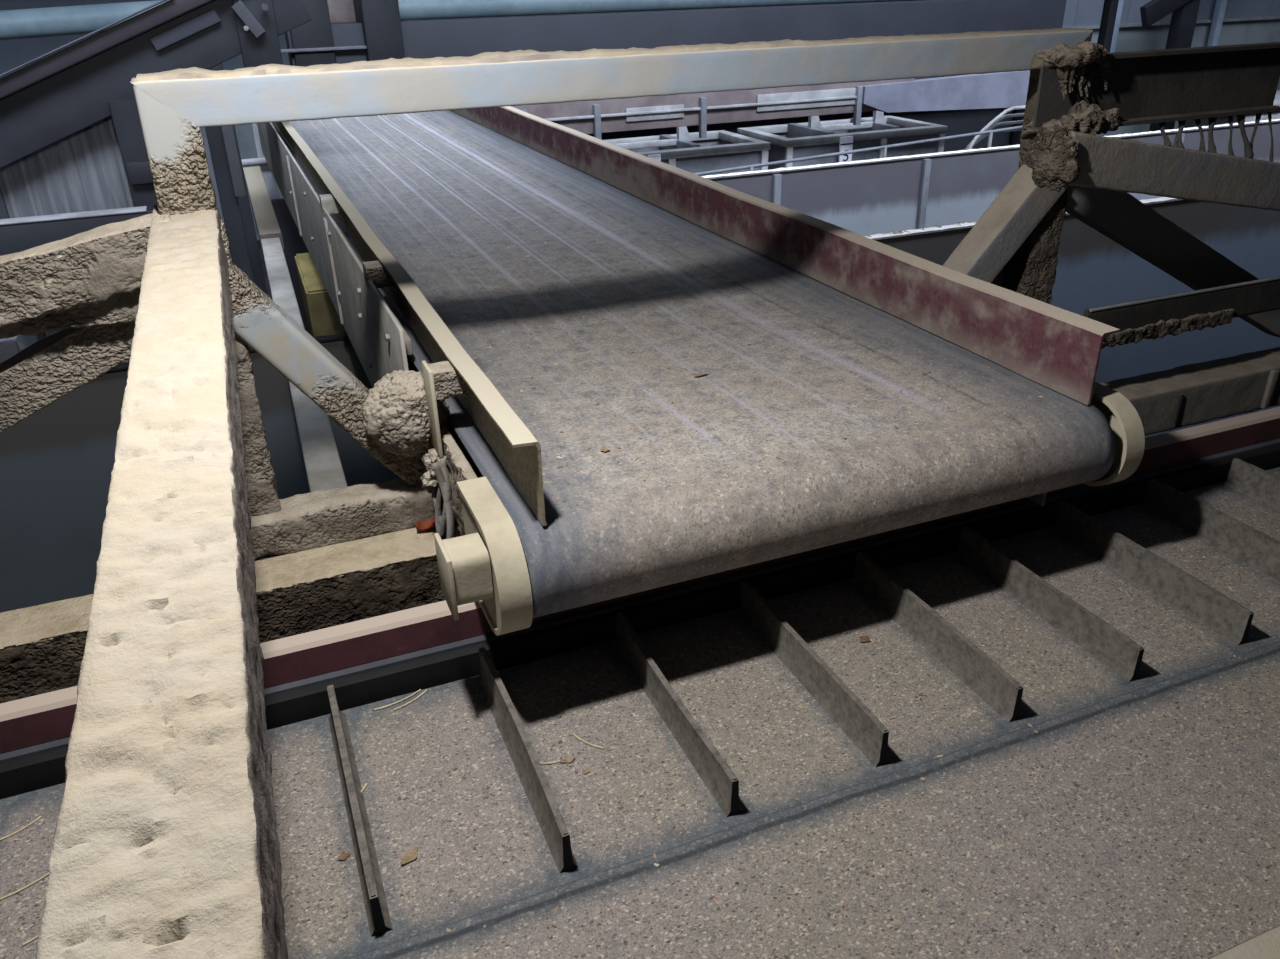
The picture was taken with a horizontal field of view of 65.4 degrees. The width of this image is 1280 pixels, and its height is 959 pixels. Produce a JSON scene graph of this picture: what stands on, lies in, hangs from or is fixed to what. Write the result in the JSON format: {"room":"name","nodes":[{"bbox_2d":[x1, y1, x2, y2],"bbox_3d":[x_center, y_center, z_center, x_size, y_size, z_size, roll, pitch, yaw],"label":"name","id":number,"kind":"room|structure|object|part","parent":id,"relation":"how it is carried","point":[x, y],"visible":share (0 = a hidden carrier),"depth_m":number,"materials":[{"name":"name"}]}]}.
{"room":"recycling plant","nodes":[
{"label":"recycling plant","id":0,"kind":"room"},
{"bbox_2d":[229,240,271,345],"bbox_3d":[3.069,-0.837,7.616,25.000,0.200,15.000,-12,29,-19],"label":"floor","id":1,"kind":"structure","parent":0,"point":[258,241],"depth_m":10.43,"materials":[{"name":"concrete"}]},
{"bbox_2d":[0,335,37,362],"bbox_3d":[-2.666,0.314,3.439,1.607,1.779,0.430,-12,29,-19],"label":"machine housing","id":2,"kind":"object","parent":1,"relation":"on","point":[9,347],"visible":0.15,"depth_m":3.21,"materials":[{"name":"paint"}]},
{"bbox_2d":[0,116,133,362],"bbox_3d":[-2.205,-0.430,4.289,0.620,2.318,0.060,-12,29,-19],"label":"corrugated panel","id":3,"kind":"object","parent":1,"relation":"on","point":[84,170],"visible":0.02,"depth_m":3.89,"materials":[{"name":"blue paint"}]},
{"bbox_3d":[-2.461,-0.257,4.257,0.060,2.050,0.060,-12,29,-19],"label":"edge post","id":4,"kind":"part","parent":3,"relation":"part of","materials":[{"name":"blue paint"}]},
{"bbox_2d":[0,206,152,255],"bbox_3d":[-2.851,-0.007,3.947,2.120,1.901,0.085,-12,29,-19],"label":"cross beam","id":5,"kind":"structure","parent":1,"relation":"on","point":[20,234],"depth_m":3.74,"materials":[{"name":"grey metal"}]},
{"bbox_2d":[0,0,267,294],"bbox_3d":[-4.975,-2.000,7.226,4.306,2.597,0.184,-12,29,-19],"label":"pipe","id":6,"kind":"object","parent":1,"relation":"on","point":[79,19],"visible":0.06,"depth_m":7.01,"materials":[{"name":"metal"}]},
{"bbox_2d":[0,0,311,207],"bbox_3d":[-2.240,-0.706,4.383,1.874,2.727,0.750,-12,29,-19],"label":"conveyor","id":7,"kind":"object","parent":1,"relation":"on","point":[44,102],"visible":0.8,"depth_m":3.75,"materials":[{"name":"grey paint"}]},
{"bbox_3d":[-2.336,-1.417,3.560,1.357,0.527,0.040,-12,29,-19],"label":"edge trim","id":8,"kind":"part","parent":7,"relation":"part of","materials":[{"name":"grey paint"}]},
{"bbox_3d":[-1.954,-0.440,4.338,0.100,2.280,0.150,-12,29,-19],"label":"leg","id":9,"kind":"part","parent":7,"relation":"part of","materials":[{"name":"blue paint"}]},
{"bbox_3d":[-1.483,-1.755,3.855,0.145,0.320,0.040,-12,29,-19],"label":"hinge plate","id":10,"kind":"part","parent":7,"relation":"part of","materials":[{"name":"blue paint"}]},
{"bbox_2d":[0,333,399,612],"bbox_3d":[-1.911,0.472,3.221,3.600,1.658,0.035,-12,29,-19],"label":"wall","id":11,"kind":"structure","parent":1,"relation":"on","point":[57,462],"depth_m":3.10,"materials":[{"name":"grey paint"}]},
{"bbox_2d":[205,126,253,281],"bbox_3d":[-1.468,-0.290,3.995,0.105,2.300,0.080,-12,29,-19],"label":"steel post","id":12,"kind":"object","parent":1,"relation":"on","point":[221,139],"visible":0.3,"depth_m":3.58,"materials":[{"name":"grey metal"}]},
{"bbox_2d":[241,123,308,331],"bbox_3d":[-2.165,-1.509,6.551,0.630,2.200,0.150,-12,29,-19],"label":"panel","id":13,"kind":"object","parent":1,"relation":"on","point":[294,244],"visible":0.06,"depth_m":6.36,"materials":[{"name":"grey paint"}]},
{"bbox_3d":[-2.138,-1.539,6.609,0.530,2.200,0.050,-12,29,-19],"label":"panel","id":14,"kind":"part","parent":13,"relation":"part of","materials":[{"name":"grey metal"}]},
{"bbox_3d":[-2.117,-1.156,6.682,0.590,1.450,0.040,-12,29,-19],"label":"panel","id":15,"kind":"part","parent":13,"relation":"part of","materials":[{"name":"blue paint"}]},
{"bbox_2d":[243,166,347,491],"bbox_3d":[-1.490,-0.194,4.497,0.110,1.676,4.652,-11,28,-18],"label":"steel beam","id":16,"kind":"structure","parent":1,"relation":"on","point":[324,470],"depth_m":3.46,"materials":[{"name":"metal"}]},
{"bbox_3d":[-2.045,-1.489,5.381,0.100,0.136,1.703,-11,28,-19],"label":"rail","id":17,"kind":"part","parent":16,"relation":"part of","materials":[{"name":"grey metal"}]},
{"bbox_3d":[-1.238,-0.527,3.543,0.085,0.080,3.151,-11,28,-18],"label":"rail","id":18,"kind":"part","parent":16,"relation":"part of","materials":[{"name":"metal"}]},
{"bbox_2d":[294,253,346,336],"bbox_3d":[-1.234,-0.078,4.231,0.125,1.699,0.380,-12,29,-19],"label":"box","id":19,"kind":"object","parent":1,"relation":"on","point":[322,318],"visible":0.24,"depth_m":3.77,"materials":[{"name":"paint"}]},
{"bbox_2d":[0,407,1279,958],"bbox_3d":[0.681,1.025,1.796,4.750,1.840,1.024,-12,29,-19],"label":"conveyor","id":20,"kind":"object","parent":1,"relation":"on","point":[318,683],"visible":0.92,"depth_m":1.36,"materials":[{"name":"rubber"}]},
{"bbox_2d":[0,816,41,840],"bbox_3d":[-0.793,0.448,1.279,0.006,0.003,0.051,19,33,35],"label":"straw","id":21,"kind":"object","parent":20,"relation":"on","point":[39,817],"visible":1,"depth_m":1.28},
{"bbox_2d":[0,873,48,899],"bbox_3d":[-0.732,0.484,1.204,0.009,0.003,0.086,21,35,37],"label":"straw","id":22,"kind":"object","parent":20,"relation":"on","point":[47,874],"visible":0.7,"depth_m":1.19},
{"bbox_2d":[23,935,37,945],"bbox_3d":[-0.674,0.511,1.148,0.008,0.003,0.071,15,31,30],"label":"straw","id":23,"kind":"object","parent":20,"relation":"on","point":[36,937],"visible":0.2,"depth_m":1.13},
{"bbox_2d":[338,852,349,859],"bbox_3d":[-0.364,0.464,1.226,0.012,0.002,0.012,2,27,7],"label":"chip","id":24,"kind":"object","parent":20,"relation":"on","point":[342,856],"visible":1,"depth_m":1.23,"materials":[{"name":"brown wood"}]},
{"bbox_2d":[374,689,420,710],"bbox_3d":[-0.361,0.330,1.490,0.076,0.003,0.008,-19,32,-31],"label":"straw","id":25,"kind":"object","parent":20,"relation":"on","point":[419,689],"visible":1,"depth_m":1.49,"materials":[{"name":"beige plant"}]},
{"bbox_2d":[401,847,416,863],"bbox_3d":[-0.283,0.462,1.222,0.024,0.004,0.021,-12,29,-19],"label":"chip","id":26,"kind":"object","parent":20,"relation":"on","point":[409,855],"visible":1,"depth_m":1.22,"materials":[{"name":"beige wood"}]},
{"bbox_2d":[394,689,426,709],"bbox_3d":[-0.341,0.330,1.490,0.007,0.003,0.061,21,35,37],"label":"straw","id":27,"kind":"object","parent":20,"relation":"on","point":[426,689],"visible":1,"depth_m":1.49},
{"bbox_2d":[540,760,558,763],"bbox_3d":[-0.126,0.388,1.364,0.031,0.003,0.005,-4,27,-4],"label":"straw","id":28,"kind":"object","parent":20,"relation":"on","point":[558,760],"visible":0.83,"depth_m":1.36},
{"bbox_2d":[560,756,574,762],"bbox_3d":[-0.100,0.385,1.368,0.017,0.003,0.016,8,28,19],"label":"chip","id":29,"kind":"object","parent":20,"relation":"on","point":[567,759],"visible":1,"depth_m":1.37,"materials":[{"name":"beige wood"}]},
{"bbox_2d":[582,768,589,773],"bbox_3d":[-0.073,0.394,1.349,0.010,0.002,0.010,-12,29,-19],"label":"chip","id":30,"kind":"object","parent":20,"relation":"on","point":[586,770],"visible":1,"depth_m":1.35,"materials":[{"name":"beige wood"}]},
{"bbox_2d":[572,733,603,748],"bbox_3d":[-0.074,0.368,1.400,0.056,0.002,0.007,17,32,31],"label":"straw","id":31,"kind":"object","parent":20,"relation":"on","point":[572,733],"visible":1,"depth_m":1.40,"materials":[{"name":"beige plant"}]},
{"bbox_2d":[1,472,1279,958],"bbox_3d":[0.499,0.360,1.390,2.707,0.010,0.841,-12,29,-19],"label":"crumbs","id":32,"kind":"object","parent":20,"relation":"on","point":[971,594],"visible":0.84,"depth_m":1.27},
{"bbox_2d":[859,636,869,641],"bbox_3d":[0.360,0.256,1.598,0.017,0.003,0.017,-1,27,1],"label":"chip","id":33,"kind":"object","parent":20,"relation":"on","point":[862,638],"visible":1,"depth_m":1.60,"materials":[{"name":"brown wood"}]},
{"bbox_3d":[0.839,0.477,1.032,4.750,0.180,0.086,-12,29,-19],"label":"rail","id":34,"kind":"part","parent":20,"relation":"part of","materials":[{"name":"beige metal"}]},
{"bbox_2d":[0,28,1279,958],"bbox_3d":[0.352,0.783,1.493,4.244,2.560,1.940,-12,29,-19],"label":"support frame","id":35,"kind":"object","parent":1,"relation":"on","point":[166,845],"visible":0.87,"depth_m":1.41,"materials":[{"name":"metal"}]},
{"bbox_3d":[-0.354,0.035,0.775,0.091,0.180,1.830,-11,28,-18],"label":"rail","id":36,"kind":"part","parent":35,"relation":"part of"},
{"bbox_3d":[-0.667,-0.462,1.438,0.082,0.219,0.081,-12,29,-19],"label":"post","id":37,"kind":"part","parent":35,"relation":"part of","materials":[{"name":"beige metal"}]},
{"bbox_3d":[-0.664,-0.152,1.599,0.098,0.501,0.086,-12,29,-19],"label":"post","id":38,"kind":"part","parent":35,"relation":"part of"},
{"bbox_2d":[361,370,448,457],"bbox_3d":[-0.394,-0.109,1.678,0.148,0.149,0.147,-12,29,-19],"label":"lump","id":39,"kind":"object","parent":35,"relation":"on","point":[395,415],"visible":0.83,"depth_m":1.62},
{"bbox_2d":[416,516,434,529],"bbox_3d":[-0.374,0.081,1.749,0.038,0.014,0.038,-6,27,-10],"label":"dry leaf","id":40,"kind":"object","parent":35,"relation":"on","point":[430,523],"visible":0.84,"depth_m":1.76,"materials":[{"name":"orange plant"}]},
{"bbox_2d":[257,106,1144,634],"bbox_3d":[-0.772,-1.110,3.832,1.165,0.379,5.686,-12,29,-19],"label":"conveyor","id":41,"kind":"object","parent":35,"relation":"on","point":[355,190],"visible":0.88,"depth_m":1.86,"materials":[{"name":"rubber"}]},
{"bbox_3d":[-1.348,-1.131,3.948,0.041,0.338,4.900,-12,29,-19],"label":"frame","id":42,"kind":"part","parent":41,"relation":"part of","materials":[{"name":"metal"}]},
{"bbox_3d":[-0.334,-0.113,1.605,0.007,0.148,0.060,-12,29,-19],"label":"bracket plate","id":43,"kind":"part","parent":41,"relation":"part of","materials":[{"name":"beige metal"}]},
{"bbox_2d":[420,449,444,501],"bbox_3d":[-0.336,-0.005,1.653,0.057,0.094,0.052,-12,29,-19],"label":"lump","id":44,"kind":"object","parent":41,"relation":"on","point":[430,483],"visible":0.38,"depth_m":1.63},
{"bbox_3d":[-0.262,0.131,1.347,0.007,0.093,0.083,-12,29,-19],"label":"plate","id":45,"kind":"part","parent":41,"relation":"part of","materials":[{"name":"beige metal"}]},
{"bbox_3d":[-0.330,-0.020,1.689,0.030,0.146,0.532,-12,29,-19],"label":"frame","id":46,"kind":"part","parent":41,"relation":"part of","materials":[{"name":"beige metal"}]},
{"bbox_2d":[405,218,1063,509],"bbox_3d":[-0.060,-0.415,2.318,0.921,0.033,1.906,-12,29,-19],"label":"crumbs","id":47,"kind":"object","parent":41,"relation":"on","point":[929,372],"visible":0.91,"depth_m":1.63,"materials":[{"name":"brown soil"}]},
{"bbox_3d":[-0.275,-1.173,4.085,0.008,0.240,5.450,-12,29,-19],"label":"frame","id":48,"kind":"part","parent":41,"relation":"part of","materials":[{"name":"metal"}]},
{"bbox_3d":[0.834,-0.455,2.132,0.094,0.571,0.085,-12,29,-19],"label":"post","id":49,"kind":"part","parent":35,"relation":"part of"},
{"bbox_3d":[0.818,-0.780,1.958,0.076,0.188,0.076,-12,29,-19],"label":"post","id":50,"kind":"part","parent":35,"relation":"part of","materials":[{"name":"brown metal"}]},
{"bbox_2d":[1020,41,1279,161],"bbox_3d":[1.001,-0.721,1.926,0.648,0.253,0.112,-12,29,-19],"label":"steel beam","id":51,"kind":"structure","parent":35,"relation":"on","point":[1091,89],"depth_m":1.91,"materials":[{"name":"brown metal"}]},
{"bbox_2d":[1083,276,1279,348],"bbox_3d":[1.375,-0.407,2.255,1.020,0.097,0.066,-12,29,-19],"label":"steel angle","id":52,"kind":"object","parent":35,"relation":"attached to","point":[1173,314],"visible":0.86,"depth_m":2.17,"materials":[{"name":"grey metal"}]},
{"bbox_2d":[281,0,1065,151],"bbox_3d":[0.705,-3.034,8.590,7.100,2.950,0.410,-12,29,-19],"label":"wall","id":53,"kind":"structure","parent":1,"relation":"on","point":[375,31],"depth_m":8.02,"materials":[{"name":"grey metal"}]},
{"bbox_3d":[3.812,-3.099,10.001,0.200,1.650,0.150,-12,29,-19],"label":"leg","id":54,"kind":"part","parent":53,"relation":"part of","materials":[{"name":"blue paint"}]},
{"bbox_2d":[603,126,770,175],"bbox_3d":[-0.072,-1.710,7.357,1.890,1.735,0.774,-12,29,-19],"label":"metal frame","id":55,"kind":"object","parent":1,"relation":"on","point":[721,149],"visible":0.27,"depth_m":7.04,"materials":[{"name":"grey paint"}]},
{"bbox_3d":[-0.077,-2.360,7.054,0.777,0.040,0.040,-12,29,-19],"label":"rail","id":56,"kind":"part","parent":55,"relation":"part of","materials":[{"name":"grey metal"}]},
{"bbox_2d":[398,0,1118,134],"bbox_3d":[1.548,-3.326,9.548,7.600,2.567,0.184,-12,29,-19],"label":"pipe","id":57,"kind":"object","parent":1,"relation":"on","point":[408,9],"visible":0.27,"depth_m":8.24,"materials":[{"name":"metal"}]},
{"bbox_2d":[511,70,1029,139],"bbox_3d":[1.066,-1.782,7.126,4.570,2.020,0.200,-12,29,-19],"label":"conveyor","id":58,"kind":"object","parent":1,"relation":"on","point":[1000,89],"visible":0.59,"depth_m":6.67,"materials":[{"name":"metal"}]},
{"bbox_3d":[0.097,-2.336,6.353,0.400,0.080,0.015,-12,29,-19],"label":"panel","id":59,"kind":"part","parent":58,"relation":"part of","materials":[{"name":"grey metal"}]},
{"bbox_3d":[1.142,-2.561,6.719,0.800,0.105,0.015,-12,29,-19],"label":"panel","id":60,"kind":"part","parent":58,"relation":"part of","materials":[{"name":"grey metal"}]},
{"bbox_2d":[737,111,947,169],"bbox_3d":[1.561,-2.047,7.936,1.400,1.740,0.774,-12,29,-19],"label":"metal frame","id":61,"kind":"object","parent":1,"relation":"on","point":[814,137],"visible":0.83,"depth_m":7.44,"materials":[{"name":"grey paint"}]},
{"bbox_3d":[1.551,-2.699,7.630,0.571,0.040,0.040,-12,29,-19],"label":"rail","id":62,"kind":"part","parent":61,"relation":"part of","materials":[{"name":"grey metal"}]},
{"bbox_2d":[693,126,1021,175],"bbox_3d":[1.428,-1.361,6.608,2.901,1.720,0.026,-12,29,-19],"label":"rail","id":63,"kind":"object","parent":1,"relation":"on","point":[990,132],"visible":0.29,"depth_m":6.25,"materials":[{"name":"grey metal"}]},
{"bbox_3d":[1.568,-1.361,6.671,0.025,1.656,0.026,-12,29,-19],"label":"rail post","id":64,"kind":"part","parent":63,"relation":"part of","materials":[{"name":"grey metal"}]},
{"bbox_3d":[2.326,-1.532,6.933,0.025,1.690,0.026,-12,29,-19],"label":"rail post","id":65,"kind":"part","parent":63,"relation":"part of","materials":[{"name":"grey metal"}]},
{"bbox_2d":[701,119,1279,235],"bbox_3d":[2.508,-1.385,6.673,5.450,1.654,0.081,-12,29,-19],"label":"wall","id":66,"kind":"structure","parent":1,"relation":"on","point":[890,194],"depth_m":6.09,"materials":[{"name":"grey metal"}]},
{"bbox_2d":[964,105,1025,149],"bbox_3d":[2.643,-1.929,7.622,0.770,1.762,0.270,-12,29,-19],"label":"rack","id":67,"kind":"object","parent":1,"relation":"on","point":[992,124],"visible":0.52,"depth_m":7.19,"materials":[{"name":"grey metal"}]},
{"bbox_2d":[865,197,1279,437],"bbox_3d":[2.658,-0.629,5.165,5.050,1.659,0.055,-12,29,-19],"label":"wall","id":68,"kind":"structure","parent":1,"relation":"on","point":[1093,270],"depth_m":4.92,"materials":[{"name":"metal"}]},
{"bbox_2d":[866,221,976,236],"bbox_3d":[1.732,-1.188,4.485,1.806,0.012,0.086,-12,29,-19],"label":"chips","id":69,"kind":"object","parent":68,"relation":"on","point":[904,230],"visible":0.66,"depth_m":4.26,"materials":[{"name":"brown plant"}]},
{"bbox_2d":[1140,0,1200,130],"bbox_3d":[8.397,-6.606,15.000,2.621,3.187,0.250,-12,29,-19],"label":"diagonal strut","id":70,"kind":"object","parent":1,"relation":"on","point":[1184,12],"visible":0.41,"depth_m":14.66,"materials":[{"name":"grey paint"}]},
{"bbox_2d":[1178,90,1279,128],"bbox_3d":[5.174,-2.475,8.731,1.650,1.620,0.660,-12,29,-19],"label":"tall cabinet","id":71,"kind":"object","parent":1,"relation":"on","point":[1275,115],"visible":0.02,"depth_m":8.15,"materials":[{"name":"grey metal"}]},
{"bbox_2d":[0,0,1279,239],"bbox_3d":[0.304,-6.736,11.996,25.000,6.500,0.200,-12,29,-19],"label":"wall","id":72,"kind":"structure","parent":0,"point":[14,53],"depth_m":14.89,"materials":[{"name":"grey metal"}]},
{"bbox_2d":[1062,16,1279,28],"bbox_3d":[0.386,-5.407,12.533,25.000,0.040,0.060,-12,29,-19],"label":"trim","id":73,"kind":"structure","parent":72,"relation":"attached to","point":[1267,17],"depth_m":15.44,"materials":[{"name":"grey metal"}]},
{"bbox_2d":[1096,0,1123,135],"bbox_3d":[6.993,-7.947,14.161,0.140,6.400,0.120,-12,29,-19],"label":"wall pillar","id":74,"kind":"structure","parent":0,"point":[1121,2],"depth_m":14.74,"materials":[{"name":"grey metal"}]},
{"bbox_2d":[1207,0,1227,45],"bbox_3d":[8.926,-8.344,14.847,0.140,6.400,0.120,-12,29,-19],"label":"wall pillar","id":75,"kind":"structure","parent":0,"point":[1220,7],"depth_m":15.45,"materials":[{"name":"grey metal"}]}
]}

